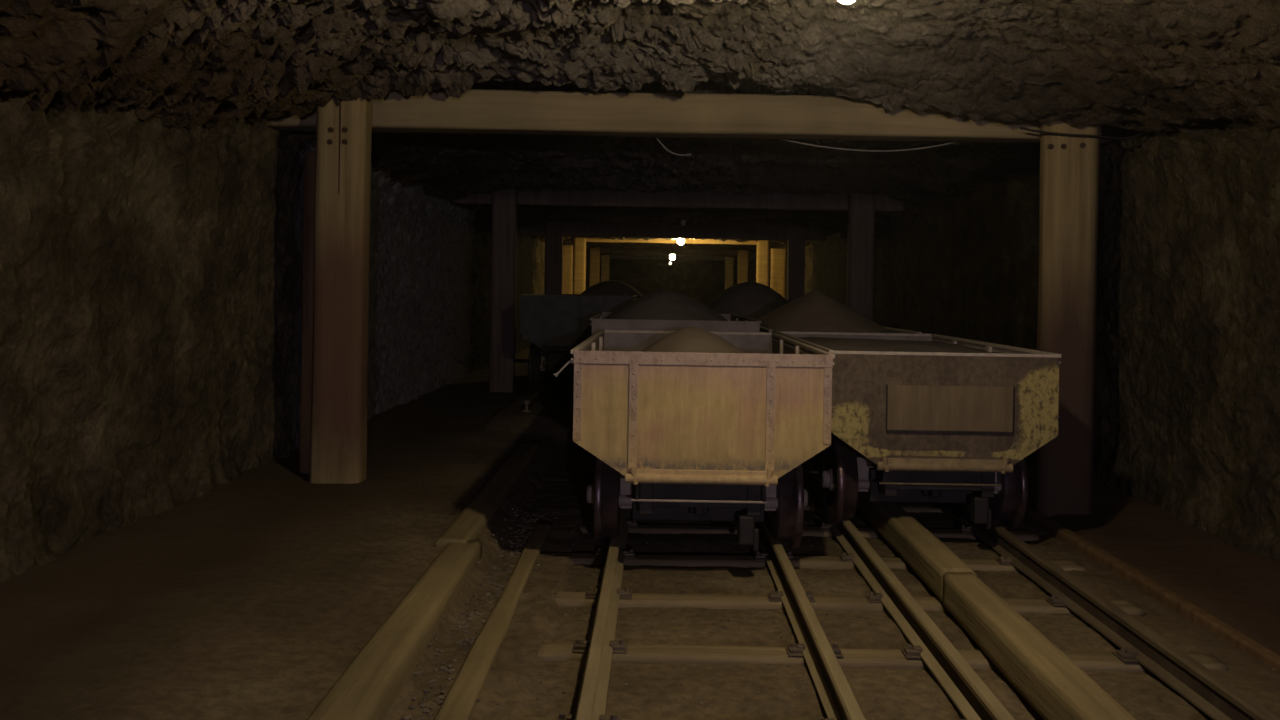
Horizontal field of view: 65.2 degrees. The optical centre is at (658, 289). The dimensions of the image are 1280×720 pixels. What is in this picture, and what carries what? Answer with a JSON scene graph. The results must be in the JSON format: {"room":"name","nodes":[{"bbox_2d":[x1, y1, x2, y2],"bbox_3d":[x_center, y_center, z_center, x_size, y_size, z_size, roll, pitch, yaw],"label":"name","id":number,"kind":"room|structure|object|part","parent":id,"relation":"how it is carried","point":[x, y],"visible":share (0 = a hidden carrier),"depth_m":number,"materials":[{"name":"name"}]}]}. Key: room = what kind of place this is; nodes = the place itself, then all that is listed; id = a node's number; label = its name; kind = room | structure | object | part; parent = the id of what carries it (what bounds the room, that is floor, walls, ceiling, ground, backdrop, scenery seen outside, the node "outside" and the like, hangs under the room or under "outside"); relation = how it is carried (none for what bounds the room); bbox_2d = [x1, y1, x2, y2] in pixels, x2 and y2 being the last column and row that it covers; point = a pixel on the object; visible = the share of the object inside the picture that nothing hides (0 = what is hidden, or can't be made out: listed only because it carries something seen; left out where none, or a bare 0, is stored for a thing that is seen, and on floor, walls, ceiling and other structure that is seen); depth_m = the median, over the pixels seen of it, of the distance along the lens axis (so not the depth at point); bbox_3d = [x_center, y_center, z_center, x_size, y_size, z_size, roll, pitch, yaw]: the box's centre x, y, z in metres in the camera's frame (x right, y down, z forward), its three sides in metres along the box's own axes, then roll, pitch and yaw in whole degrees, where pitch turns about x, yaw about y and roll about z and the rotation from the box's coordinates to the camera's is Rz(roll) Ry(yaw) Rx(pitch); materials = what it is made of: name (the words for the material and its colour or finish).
{"room":"underground passage","nodes":[
{"label":"underground passage","id":0,"kind":"room"},
{"bbox_2d":[0,100,600,582],"bbox_3d":[-2.352,0.071,17.500,0.200,2.500,49.000,1,0,0],"label":"wall","id":1,"kind":"structure","parent":0,"point":[151,272],"depth_m":4.80,"materials":[{"name":"brown stone"}]},
{"bbox_2d":[0,345,1279,719],"bbox_3d":[0.231,1.173,17.500,5.700,0.269,49.000,1,0,0],"label":"floor","id":2,"kind":"structure","parent":0,"point":[249,598],"depth_m":3.89,"materials":[{"name":"brown soil"}]},
{"bbox_2d":[309,91,371,483],"bbox_3d":[-1.843,-0.026,5.800,0.294,2.330,0.190,1,0,0],"label":"timber post","id":3,"kind":"object","parent":2,"relation":"on","point":[339,391],"visible":0.93,"depth_m":5.72,"materials":[{"name":"brown wood"}]},
{"bbox_2d":[307,540,481,719],"bbox_3d":[-0.864,1.209,2.925,0.163,0.158,3.250,1,0,-1],"label":"wooden beam","id":4,"kind":"structure","parent":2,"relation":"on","point":[370,685],"depth_m":3.22,"materials":[{"name":"brown wood"}]},
{"bbox_2d":[435,442,539,546],"bbox_3d":[-0.946,1.206,5.950,0.159,0.158,2.900,1,0,0],"label":"kerb timber","id":5,"kind":"object","parent":2,"relation":"on","point":[473,519],"visible":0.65,"depth_m":5.39,"materials":[{"name":"brown wood"}]},
{"bbox_2d":[434,521,551,719],"bbox_3d":[-0.599,1.256,3.300,0.097,0.061,4.000,1,0,0],"label":"plank","id":6,"kind":"object","parent":2,"relation":"on","point":[459,703],"visible":0.92,"depth_m":3.51,"materials":[{"name":"brown wood"}]},
{"bbox_2d":[489,188,517,391],"bbox_3d":[-1.705,-0.003,10.971,0.274,2.290,0.163,1,0,0],"label":"timber post","id":7,"kind":"object","parent":2,"relation":"on","point":[503,299],"visible":0.98,"depth_m":10.89,"materials":[{"name":"brown wood"}]},
{"bbox_2d":[522,376,568,411],"bbox_3d":[-1.137,1.001,10.600,0.089,0.100,4.000,1,0,0],"label":"rail","id":8,"kind":"object","parent":2,"relation":"on","point":[542,393],"visible":0.71,"depth_m":9.60,"materials":[{"name":"metal"}]},
{"bbox_2d":[519,294,636,388],"bbox_3d":[-0.801,0.522,10.489,1.088,0.943,1.946,1,0,0],"label":"cart","id":9,"kind":"object","parent":8,"relation":"on","point":[557,324],"visible":0.57,"depth_m":9.55,"materials":[{"name":"metal"}]},
{"bbox_3d":[-0.801,0.684,10.500,0.540,0.185,1.780,1,0,0],"label":"chassis frame","id":10,"kind":"part","parent":9,"relation":"part of","materials":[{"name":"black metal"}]},
{"bbox_2d":[523,294,599,338],"bbox_3d":[-0.794,0.258,10.500,1.012,0.438,1.856,1,0,0],"label":"heap","id":11,"kind":"object","parent":9,"relation":"in","point":[524,337],"visible":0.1,"depth_m":10.31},
{"bbox_2d":[520,295,635,347],"bbox_3d":[-0.795,0.317,10.500,1.060,0.520,1.900,1,0,0],"label":"tub","id":12,"kind":"object","parent":9,"relation":"in","point":[548,321],"depth_m":9.55,"materials":[{"name":"metal"}]},
{"bbox_2d":[544,223,562,293],"bbox_3d":[-1.705,0.032,16.120,0.277,2.220,0.167,1,0,0],"label":"timber post","id":13,"kind":"object","parent":2,"relation":"on","point":[553,231],"visible":0.52,"depth_m":16.04,"materials":[{"name":"brown wood"}]},
{"bbox_2d":[518,221,825,240],"bbox_3d":[0.216,-0.969,16.319,5.000,0.253,0.210,1,0,0],"label":"crossbeam","id":14,"kind":"object","parent":13,"relation":"attached to","point":[634,229],"visible":0.79,"depth_m":16.22,"materials":[{"name":"brown wood"}]},
{"bbox_2d":[562,245,572,293],"bbox_3d":[-1.971,0.097,21.270,0.277,2.101,0.066,1,0,0],"label":"board","id":15,"kind":"object","parent":2,"relation":"on","point":[567,263],"visible":0.38,"depth_m":21.25,"materials":[{"name":"brown wood"}]},
{"bbox_2d":[573,237,585,293],"bbox_3d":[-1.705,-0.046,21.321,0.275,2.375,0.164,1,0,0],"label":"timber post","id":16,"kind":"object","parent":2,"relation":"on","point":[579,244],"visible":0.5,"depth_m":21.24,"materials":[{"name":"brown wood"}]},
{"bbox_2d":[563,238,785,244],"bbox_3d":[0.219,-1.122,21.521,5.000,0.247,0.204,1,0,0],"label":"crossbeam","id":17,"kind":"object","parent":16,"relation":"attached to","point":[600,240],"visible":0.36,"depth_m":21.42,"materials":[{"name":"brown wood"}]},
{"bbox_2d":[589,246,599,286],"bbox_3d":[-1.706,-0.023,26.421,0.277,2.330,0.165,1,0,0],"label":"timber post","id":18,"kind":"object","parent":2,"relation":"on","point":[594,274],"visible":0.4,"depth_m":26.34,"materials":[{"name":"brown wood"}]},
{"bbox_2d":[556,509,637,719],"bbox_3d":[-0.279,1.206,7.355,0.386,0.102,12.311,1,0,-2],"label":"rail","id":19,"kind":"object","parent":2,"relation":"on","point":[592,696],"visible":0.73,"depth_m":3.49,"materials":[{"name":"metal"}]},
{"bbox_2d":[554,330,834,550],"bbox_3d":[0.144,0.733,5.389,1.211,0.933,2.246,1,0,0],"label":"cart","id":20,"kind":"object","parent":19,"relation":"on","point":[672,436],"visible":1,"depth_m":4.30,"materials":[{"name":"paint"}]},
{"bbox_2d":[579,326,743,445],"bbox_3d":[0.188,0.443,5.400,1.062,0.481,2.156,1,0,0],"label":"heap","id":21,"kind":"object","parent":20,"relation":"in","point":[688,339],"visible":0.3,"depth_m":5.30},
{"bbox_3d":[0.172,0.915,4.330,0.585,0.010,0.011,1,0,0],"label":"cross rod","id":22,"kind":"part","parent":20,"relation":"part of","materials":[{"name":"metal"}]},
{"bbox_3d":[0.180,0.907,5.400,0.540,0.153,2.080,1,0,0],"label":"chassis frame","id":23,"kind":"part","parent":20,"relation":"part of","materials":[{"name":"black metal"}]},
{"bbox_2d":[573,332,830,477],"bbox_3d":[0.186,0.544,5.400,1.110,0.542,2.200,1,0,0],"label":"tub","id":24,"kind":"object","parent":20,"relation":"in","point":[759,409],"depth_m":4.30,"materials":[{"name":"paint"}]},
{"bbox_2d":[601,254,609,281],"bbox_3d":[-1.705,-0.023,31.520,0.276,2.330,0.163,1,0,0],"label":"timber post","id":25,"kind":"object","parent":2,"relation":"on","point":[605,259],"visible":0.35,"depth_m":31.44,"materials":[{"name":"brown wood"}]},
{"bbox_2d":[583,463,822,472],"bbox_3d":[0.727,1.327,7.205,2.544,0.109,0.141,1,0,0],"label":"sleeper","id":26,"kind":"object","parent":2,"relation":"on","point":[813,469],"visible":0.03,"depth_m":7.16,"materials":[{"name":"brown wood"}]},
{"bbox_2d":[725,257,733,288],"bbox_3d":[2.204,0.102,31.520,0.276,2.450,0.166,1,0,0],"label":"timber post","id":27,"kind":"object","parent":2,"relation":"on","point":[729,262],"visible":0.47,"depth_m":31.44,"materials":[{"name":"brown wood"}]},
{"bbox_2d":[737,249,748,283],"bbox_3d":[2.203,0.102,26.420,0.280,2.450,0.170,1,0,0],"label":"timber post","id":28,"kind":"object","parent":2,"relation":"on","point":[742,272],"visible":0.34,"depth_m":26.34,"materials":[{"name":"brown wood"}]},
{"bbox_2d":[756,240,769,286],"bbox_3d":[2.204,0.079,21.319,0.277,2.495,0.166,1,0,0],"label":"timber post","id":29,"kind":"object","parent":2,"relation":"on","point":[763,246],"visible":0.36,"depth_m":21.24,"materials":[{"name":"brown wood"}]},
{"bbox_2d":[588,503,945,512],"bbox_3d":[0.750,1.328,5.976,2.618,0.108,0.138,1,0,0],"label":"sleeper","id":30,"kind":"object","parent":2,"relation":"on","point":[916,508],"visible":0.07,"depth_m":5.93,"materials":[{"name":"brown wood"}]},
{"bbox_2d":[770,249,786,298],"bbox_3d":[2.530,0.172,21.269,0.363,2.102,0.065,1,0,0],"label":"board","id":31,"kind":"object","parent":2,"relation":"on","point":[778,256],"visible":0.48,"depth_m":21.25,"materials":[{"name":"brown wood"}]},
{"bbox_2d":[787,227,805,301],"bbox_3d":[2.203,0.157,16.119,0.272,2.340,0.164,1,0,0],"label":"timber post","id":32,"kind":"object","parent":2,"relation":"on","point":[796,235],"visible":0.56,"depth_m":16.04,"materials":[{"name":"brown wood"}]},
{"bbox_2d":[579,523,1038,540],"bbox_3d":[0.731,1.327,5.360,2.565,0.101,0.134,1,0,0],"label":"sleeper","id":33,"kind":"object","parent":2,"relation":"on","point":[1024,535],"visible":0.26,"depth_m":5.31,"materials":[{"name":"brown wood"}]},
{"bbox_2d":[753,511,875,719],"bbox_3d":[0.471,1.219,7.355,0.385,0.102,12.311,1,0,-2],"label":"rail","id":34,"kind":"object","parent":2,"relation":"on","point":[837,698],"visible":0.63,"depth_m":3.50,"materials":[{"name":"metal"}]},
{"bbox_2d":[590,312,760,334],"bbox_3d":[0.082,0.700,7.789,1.178,0.998,1.946,1,0,-2],"label":"cart","id":35,"kind":"object","parent":34,"relation":"on","point":[735,323],"visible":0.06,"depth_m":6.85,"materials":[{"name":"black metal"}]},
{"bbox_2d":[604,289,727,320],"bbox_3d":[0.089,0.339,7.800,1.102,0.685,1.856,1,0,-1],"label":"heap","id":36,"kind":"object","parent":35,"relation":"in","point":[664,304],"visible":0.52,"depth_m":7.40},
{"bbox_2d":[546,552,1085,570],"bbox_3d":[0.731,1.326,4.746,2.540,0.105,0.136,1,0,0],"label":"sleeper","id":37,"kind":"object","parent":2,"relation":"on","point":[745,561],"visible":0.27,"depth_m":4.70,"materials":[{"name":"brown wood"}]},
{"bbox_2d":[814,453,823,458],"bbox_3d":[0.733,1.327,7.821,2.541,0.108,0.138,1,0,0],"label":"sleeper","id":38,"kind":"object","parent":2,"relation":"on","point":[819,455],"visible":0.02,"depth_m":7.76,"materials":[{"name":"brown wood"}]},
{"bbox_2d":[398,508,1274,719],"bbox_3d":[0.681,1.262,3.998,3.014,0.108,3.210,1,0,0],"label":"gravel","id":39,"kind":"object","parent":2,"relation":"on","point":[438,699],"visible":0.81,"depth_m":3.82,"materials":[{"name":"gravel"}]},
{"bbox_2d":[551,591,1143,614],"bbox_3d":[0.709,1.328,4.130,2.533,0.107,0.136,1,0,0],"label":"sleeper","id":40,"kind":"object","parent":2,"relation":"on","point":[573,599],"visible":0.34,"depth_m":4.08,"materials":[{"name":"brown wood"}]},
{"bbox_2d":[846,194,874,320],"bbox_3d":[2.202,0.121,10.969,0.280,2.410,0.168,1,0,0],"label":"timber post","id":41,"kind":"object","parent":2,"relation":"on","point":[861,208],"visible":0.53,"depth_m":10.89,"materials":[{"name":"brown wood"}]},
{"bbox_2d":[453,187,903,211],"bbox_3d":[0.217,-1.036,11.170,5.000,0.247,0.208,1,0,0],"label":"crossbeam","id":42,"kind":"object","parent":41,"relation":"attached to","point":[619,197],"visible":0.53,"depth_m":11.07,"materials":[{"name":"brown wood"}]},
{"bbox_2d":[537,643,1228,671],"bbox_3d":[0.768,1.327,3.515,2.409,0.105,0.136,1,0,0],"label":"sleeper","id":43,"kind":"object","parent":2,"relation":"on","point":[636,653],"visible":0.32,"depth_m":3.47,"materials":[{"name":"brown wood"}]},
{"bbox_2d":[803,469,1014,719],"bbox_3d":[0.880,1.226,7.355,0.383,0.102,12.311,1,0,-2],"label":"rail","id":44,"kind":"object","parent":2,"relation":"on","point":[964,687],"visible":0.76,"depth_m":3.62,"materials":[{"name":"metal"}]},
{"bbox_2d":[775,331,1060,529],"bbox_3d":[1.361,0.758,5.869,1.113,0.923,2.246,1,0,0],"label":"cart","id":45,"kind":"object","parent":44,"relation":"on","point":[911,427],"visible":0.84,"depth_m":4.78,"materials":[{"name":"yellow paint"}]},
{"bbox_2d":[797,337,990,352],"bbox_3d":[1.367,0.505,5.880,1.037,0.395,2.156,1,0,0],"label":"heap","id":46,"kind":"object","parent":45,"relation":"in","point":[836,344],"visible":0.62,"depth_m":5.81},
{"bbox_3d":[1.360,0.933,5.880,0.540,0.140,2.080,1,0,0],"label":"chassis frame","id":47,"kind":"part","parent":45,"relation":"part of","materials":[{"name":"black metal"}]},
{"bbox_2d":[788,334,1058,464],"bbox_3d":[1.366,0.575,5.880,1.085,0.545,2.200,1,0,0],"label":"tub","id":48,"kind":"object","parent":45,"relation":"in","point":[997,405],"depth_m":4.78,"materials":[{"name":"brown paint"}]},
{"bbox_3d":[1.352,0.934,4.810,0.585,0.010,0.011,1,0,0],"label":"cross rod","id":49,"kind":"part","parent":45,"relation":"part of","materials":[{"name":"metal"}]},
{"bbox_3d":[1.391,0.566,4.778,0.600,0.215,0.008,1,0,0],"label":"plate","id":50,"kind":"part","parent":45,"relation":"part of","materials":[{"name":"brown metal"}]},
{"bbox_3d":[1.035,0.753,10.863,1.113,0.923,1.996,1,0,-3],"label":"cart","id":51,"kind":"object","parent":44,"relation":"on","visible":0},
{"bbox_2d":[706,282,788,319],"bbox_3d":[1.044,0.304,10.874,1.037,0.788,1.906,1,0,-3],"label":"heap","id":52,"kind":"object","parent":51,"relation":"in","point":[754,300],"visible":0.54,"depth_m":10.36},
{"bbox_2d":[856,492,976,601],"bbox_3d":[1.212,1.207,5.468,0.147,0.153,2.866,1,0,0],"label":"wooden beam","id":53,"kind":"structure","parent":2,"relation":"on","point":[928,557],"depth_m":4.62,"materials":[{"name":"brown wood"}]},
{"bbox_2d":[942,572,1135,719],"bbox_3d":[1.200,1.204,2.660,0.146,0.154,2.720,1,0,0],"label":"wooden beam","id":54,"kind":"structure","parent":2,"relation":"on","point":[1055,687],"depth_m":3.17,"materials":[{"name":"brown wood"}]},
{"bbox_2d":[1034,120,1099,516],"bbox_3d":[2.374,0.159,5.813,0.325,2.320,0.177,1,0,0],"label":"timber post","id":55,"kind":"object","parent":2,"relation":"on","point":[1069,165],"visible":0.89,"depth_m":5.74,"materials":[{"name":"brown wood"}]},
{"bbox_2d":[263,89,1100,142],"bbox_3d":[0.137,-1.051,6.027,4.960,0.241,0.229,1,0,0],"label":"crossbeam","id":56,"kind":"object","parent":55,"relation":"attached to","point":[446,111],"visible":0.79,"depth_m":5.92,"materials":[{"name":"brown wood"}]},
{"bbox_2d":[655,137,690,155],"bbox_3d":[0.069,-0.912,6.203,0.262,0.152,0.043,1,0,-7],"label":"loose wire","id":57,"kind":"object","parent":56,"relation":"hanging from","point":[655,137],"visible":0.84,"depth_m":6.21,"materials":[{"name":"grey rubber"}]},
{"bbox_2d":[779,139,955,151],"bbox_3d":[1.239,-0.922,6.186,1.545,0.126,0.041,1,0,0],"label":"cable","id":58,"kind":"object","parent":56,"relation":"hanging from","point":[779,139],"visible":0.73,"depth_m":6.20,"materials":[{"name":"grey rubber"}]},
{"bbox_2d":[1020,127,1148,138],"bbox_3d":[2.502,-0.923,5.731,0.892,0.107,0.068,1,0,-8],"label":"cable","id":59,"kind":"object","parent":55,"relation":"attached to","point":[1021,128],"visible":0.81,"depth_m":5.70,"materials":[{"name":"black rubber"}]},
{"bbox_2d":[934,503,1279,719],"bbox_3d":[1.631,1.238,7.355,0.387,0.102,12.311,1,0,-2],"label":"rail","id":60,"kind":"object","parent":2,"relation":"on","point":[1214,696],"visible":0.66,"depth_m":3.61,"materials":[{"name":"metal"}]},
{"bbox_2d":[760,326,921,333],"bbox_3d":[1.329,0.758,8.214,1.113,0.923,1.996,1,0,-1],"label":"cart","id":61,"kind":"object","parent":60,"relation":"on","point":[762,329],"visible":0.03,"depth_m":7.43,"materials":[{"name":"metal"}]},
{"bbox_2d":[757,289,904,332],"bbox_3d":[1.337,0.348,8.225,1.037,0.708,1.906,1,0,-1],"label":"heap","id":62,"kind":"object","parent":61,"relation":"in","point":[815,310],"visible":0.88,"depth_m":7.69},
{"bbox_2d":[760,329,918,333],"bbox_3d":[1.334,0.575,8.225,1.085,0.545,1.950,1,0,-1],"label":"tub","id":63,"kind":"object","parent":61,"relation":"in","point":[761,330],"depth_m":7.30,"materials":[{"name":"metal"}]},
{"bbox_2d":[1024,506,1279,671],"bbox_3d":[2.148,1.304,3.950,0.072,0.072,5.300,1,0,0],"label":"plank","id":64,"kind":"object","parent":2,"relation":"on","point":[1177,603],"visible":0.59,"depth_m":4.26,"materials":[{"name":"brown wood"}]},
{"bbox_3d":[-0.648,0.720,13.483,1.138,0.933,2.245,1,0,-6],"label":"cart","id":65,"kind":"object","parent":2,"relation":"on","visible":0},
{"bbox_2d":[581,280,643,298],"bbox_3d":[-0.639,0.270,13.494,1.062,0.799,2.156,1,0,-6],"label":"heap","id":66,"kind":"object","parent":65,"relation":"in","point":[611,287],"visible":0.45,"depth_m":12.99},
{"bbox_2d":[0,0,1279,266],"bbox_3d":[0.285,-0.919,17.497,5.608,0.871,49.032,1,0,0],"label":"ceiling","id":67,"kind":"structure","parent":0,"point":[1164,68],"depth_m":4.94,"materials":[{"name":"brown stone"}]},
{"bbox_2d":[588,255,737,260],"bbox_3d":[0.218,-1.076,31.720,5.000,0.245,0.209,1,0,0],"label":"crossbeam","id":68,"kind":"object","parent":67,"relation":"attached to","point":[709,258],"visible":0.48,"depth_m":31.62,"materials":[{"name":"brown wood"}]},
{"bbox_2d":[586,247,756,255],"bbox_3d":[0.218,-1.077,26.619,5.000,0.249,0.210,1,0,0],"label":"crossbeam","id":69,"kind":"object","parent":67,"relation":"attached to","point":[701,251],"visible":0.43,"depth_m":26.52,"materials":[{"name":"brown wood"}]},
{"bbox_2d":[669,254,674,259],"bbox_3d":[0.377,-1.022,28.000,0.170,0.385,0.170,1,0,0],"label":"lamp","id":70,"kind":"object","parent":67,"relation":"hanging from","point":[672,256],"visible":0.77,"depth_m":27.94,"materials":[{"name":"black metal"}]},
{"bbox_2d":[677,238,684,244],"bbox_3d":[0.448,-1.063,20.350,0.150,0.300,0.150,1,0,0],"label":"lamp","id":71,"kind":"object","parent":67,"relation":"hanging from","point":[680,241],"visible":0.66,"depth_m":20.30,"materials":[{"name":"white glass"}]},
{"bbox_2d":[681,216,685,225],"bbox_3d":[0.347,-1.037,14.200,0.080,0.255,0.080,1,0,0],"label":"lamp","id":72,"kind":"object","parent":67,"relation":"hanging from","point":[683,222],"visible":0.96,"depth_m":14.18,"materials":[{"name":"grey"}]},
{"bbox_2d":[839,0,854,3],"bbox_3d":[0.567,-1.035,3.000,0.072,0.351,0.072,1,0,0],"label":"lamp","id":73,"kind":"object","parent":67,"relation":"hanging from","point":[841,1],"visible":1,"depth_m":2.99,"materials":[{"name":"white glass"}]},
{"bbox_2d":[609,263,724,304],"bbox_3d":[0.201,-0.067,41.499,6.400,3.100,0.253,1,0,0],"label":"wall","id":74,"kind":"structure","parent":0,"point":[701,283],"depth_m":41.50,"materials":[{"name":"brown stone"}]},
{"bbox_2d":[733,123,1279,561],"bbox_3d":[2.882,0.158,17.500,0.215,2.500,49.000,1,0,0],"label":"wall","id":75,"kind":"structure","parent":0,"point":[1187,410],"depth_m":5.81,"materials":[{"name":"brown stone"}]}
]}

